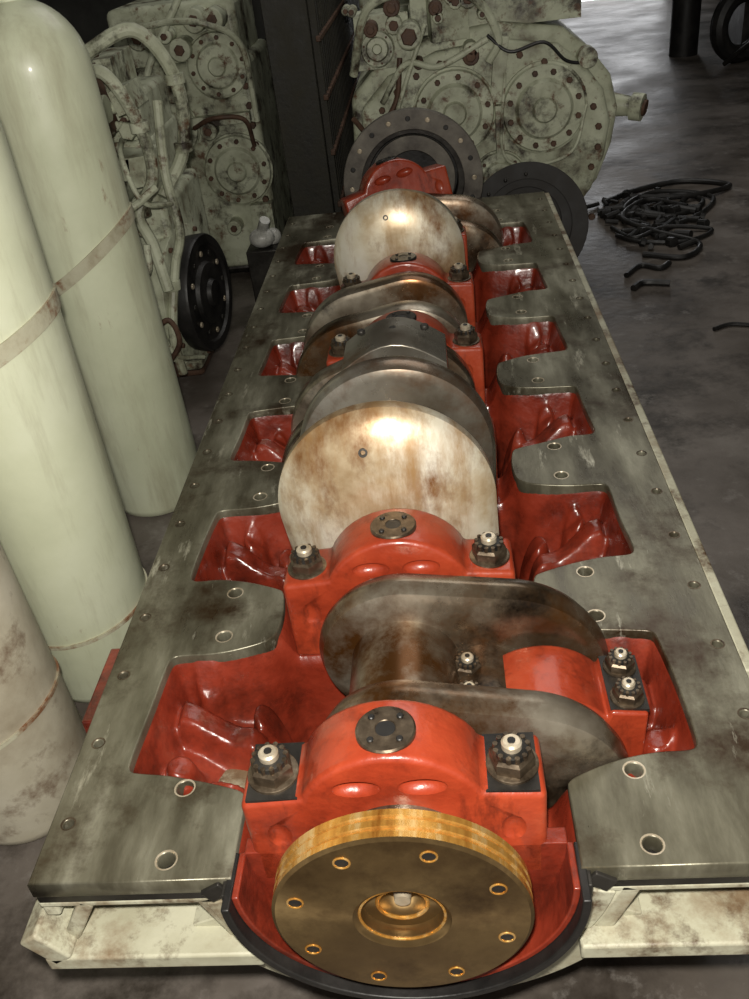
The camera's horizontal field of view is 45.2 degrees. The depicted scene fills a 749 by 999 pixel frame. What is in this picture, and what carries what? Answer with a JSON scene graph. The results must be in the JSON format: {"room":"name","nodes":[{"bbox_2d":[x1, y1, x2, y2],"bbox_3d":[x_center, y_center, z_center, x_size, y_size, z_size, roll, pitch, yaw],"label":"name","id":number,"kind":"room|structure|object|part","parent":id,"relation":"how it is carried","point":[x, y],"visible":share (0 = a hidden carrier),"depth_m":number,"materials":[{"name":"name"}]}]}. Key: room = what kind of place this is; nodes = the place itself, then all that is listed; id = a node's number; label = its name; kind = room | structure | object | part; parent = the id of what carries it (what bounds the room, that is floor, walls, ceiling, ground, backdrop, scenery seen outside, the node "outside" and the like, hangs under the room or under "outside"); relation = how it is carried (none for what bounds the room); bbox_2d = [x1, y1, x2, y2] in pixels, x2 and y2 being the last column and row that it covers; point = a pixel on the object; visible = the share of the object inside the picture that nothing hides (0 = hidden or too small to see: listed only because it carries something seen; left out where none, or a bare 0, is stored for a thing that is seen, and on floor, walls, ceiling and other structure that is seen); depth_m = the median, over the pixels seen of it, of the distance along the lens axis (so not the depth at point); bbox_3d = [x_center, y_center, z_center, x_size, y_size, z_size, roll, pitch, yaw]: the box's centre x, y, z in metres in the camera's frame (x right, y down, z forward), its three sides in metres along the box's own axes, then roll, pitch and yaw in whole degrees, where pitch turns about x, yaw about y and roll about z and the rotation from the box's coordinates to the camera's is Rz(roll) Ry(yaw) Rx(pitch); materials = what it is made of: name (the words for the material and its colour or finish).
{"room":"engine repair workshop","nodes":[
{"label":"engine repair workshop","id":0,"kind":"room"},
{"bbox_2d":[37,0,265,47],"bbox_3d":[1.380,-8.145,10.875,14.000,4.000,0.001,-4,34,5],"label":"wall","id":1,"kind":"structure","parent":0,"point":[88,18],"depth_m":12.18,"materials":[{"name":"black"}]},
{"bbox_2d":[0,0,748,998],"bbox_3d":[1.268,-1.732,4.949,14.000,0.001,17.000,-4,34,5],"label":"floor","id":2,"kind":"structure","parent":0,"point":[689,379],"depth_m":3.21,"materials":[{"name":"concrete"}]},
{"bbox_2d":[0,543,85,844],"bbox_3d":[-0.796,-0.003,1.448,0.315,1.485,0.288,-4,34,5],"label":"gas cylinder","id":3,"kind":"object","parent":2,"relation":"on","point":[43,734],"visible":0.77,"depth_m":1.65,"materials":[{"name":"paint"}]},
{"bbox_2d":[0,121,147,702],"bbox_3d":[-0.717,-0.237,1.729,0.296,1.536,0.292,-4,34,5],"label":"gas cylinder","id":4,"kind":"object","parent":2,"relation":"on","point":[66,538],"visible":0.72,"depth_m":1.75,"materials":[{"name":"paint"}]},
{"bbox_2d":[0,0,196,516],"bbox_3d":[-0.744,-0.637,2.335,0.286,1.535,0.307,-4,34,5],"label":"gas cylinder","id":5,"kind":"object","parent":2,"relation":"on","point":[53,118],"visible":0.82,"depth_m":2.21,"materials":[{"name":"paint"}]},
{"bbox_2d":[82,648,119,733],"bbox_3d":[-0.447,0.470,1.687,0.050,0.355,0.180,-4,34,5],"label":"stand","id":6,"kind":"object","parent":2,"relation":"on","point":[93,703],"visible":0.12,"depth_m":1.58,"materials":[{"name":"paint"}]},
{"bbox_2d":[85,22,231,376],"bbox_3d":[-1.122,-0.959,3.166,1.180,1.224,0.785,-4,34,5],"label":"engine","id":7,"kind":"object","parent":2,"relation":"on","point":[188,269],"visible":0.3,"depth_m":2.97,"materials":[{"name":"paint"}]},
{"bbox_2d":[107,0,293,272],"bbox_3d":[-0.780,-1.690,4.203,0.648,1.208,0.742,-4,34,5],"label":"engine","id":8,"kind":"object","parent":2,"relation":"on","point":[237,157],"visible":0.64,"depth_m":3.93,"materials":[{"name":"paint"}]},
{"bbox_2d":[246,243,278,301],"bbox_3d":[-0.450,-0.960,3.886,0.140,0.280,0.140,-4,34,5],"label":"crate","id":9,"kind":"object","parent":2,"relation":"on","point":[259,260],"visible":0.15,"depth_m":3.79,"materials":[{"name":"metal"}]},
{"bbox_2d":[249,216,280,247],"bbox_3d":[-0.463,-1.124,3.766,0.130,0.137,0.125,-4,34,5],"label":"plastic bottle","id":10,"kind":"object","parent":9,"relation":"on","point":[261,237],"visible":0.98,"depth_m":3.73,"materials":[{"name":"white plastic"}]},
{"bbox_2d":[260,0,360,216],"bbox_3d":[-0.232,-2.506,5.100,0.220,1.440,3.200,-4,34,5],"label":"pillar","id":11,"kind":"structure","parent":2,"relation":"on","point":[309,42],"depth_m":3.84,"materials":[{"name":"black metal"}]},
{"bbox_2d":[20,156,748,998],"bbox_3d":[0.107,-0.176,2.176,1.000,0.777,2.667,-4,34,5],"label":"engine crankcase","id":12,"kind":"object","parent":2,"relation":"on","point":[209,748],"visible":0.73,"depth_m":1.31,"materials":[{"name":"metal"}]},
{"bbox_2d":[344,107,482,197],"bbox_3d":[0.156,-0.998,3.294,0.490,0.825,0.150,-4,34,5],"label":"flywheel","id":13,"kind":"object","parent":12,"relation":"attached to","point":[425,137],"visible":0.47,"depth_m":3.12,"materials":[{"name":"grey metal"}]},
{"bbox_2d":[271,189,649,986],"bbox_3d":[0.095,-0.307,2.063,0.621,0.542,2.673,-4,34,5],"label":"crankshaft","id":14,"kind":"object","parent":12,"relation":"on","point":[399,895],"visible":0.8,"depth_m":1.25,"materials":[{"name":"metal"}]},
{"bbox_3d":[0.243,0.349,1.289,0.260,0.284,0.107,-4,34,5],"label":"connecting rod","id":15,"kind":"part","parent":14,"relation":"part of","materials":[{"name":"red paint"}]},
{"bbox_2d":[359,0,410,17],"bbox_3d":[0.426,-2.457,4.888,0.900,1.450,1.355,-4,34,5],"label":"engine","id":16,"kind":"object","parent":2,"relation":"on","point":[362,3],"visible":0.02,"depth_m":4.33,"materials":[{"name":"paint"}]},
{"bbox_2d":[341,0,648,219],"bbox_3d":[0.488,-1.653,3.704,1.154,1.420,0.870,-4,34,5],"label":"engine","id":17,"kind":"object","parent":2,"relation":"on","point":[523,86],"visible":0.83,"depth_m":3.33,"materials":[{"name":"paint"}]},
{"bbox_2d":[481,161,588,257],"bbox_3d":[0.581,-0.976,3.429,0.451,0.585,0.178,-4,34,5],"label":"ring","id":18,"kind":"object","parent":2,"relation":"on","point":[568,199],"visible":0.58,"depth_m":3.32,"materials":[{"name":"black metal"}]},
{"bbox_2d":[587,178,731,259],"bbox_3d":[1.342,-1.401,4.409,0.665,0.056,1.176,9,37,23],"label":"power cable","id":19,"kind":"object","parent":2,"relation":"on","point":[633,211],"visible":1,"depth_m":4.37,"materials":[{"name":"black rubber"}]},
{"bbox_2d":[624,260,748,330],"bbox_3d":[1.201,-0.810,3.569,0.263,0.027,0.759,-11,34,-5],"label":"cable offcut","id":20,"kind":"object","parent":2,"relation":"on","point":[645,282],"visible":1,"depth_m":3.69,"materials":[{"name":"black rubber"}]},
{"bbox_2d":[669,0,748,65],"bbox_3d":[3.001,-3.939,7.180,0.970,0.810,1.340,-4,34,5],"label":"hand truck","id":21,"kind":"object","parent":2,"relation":"on","point":[729,26],"visible":1,"depth_m":7.45,"materials":[{"name":"metal"}]}
]}

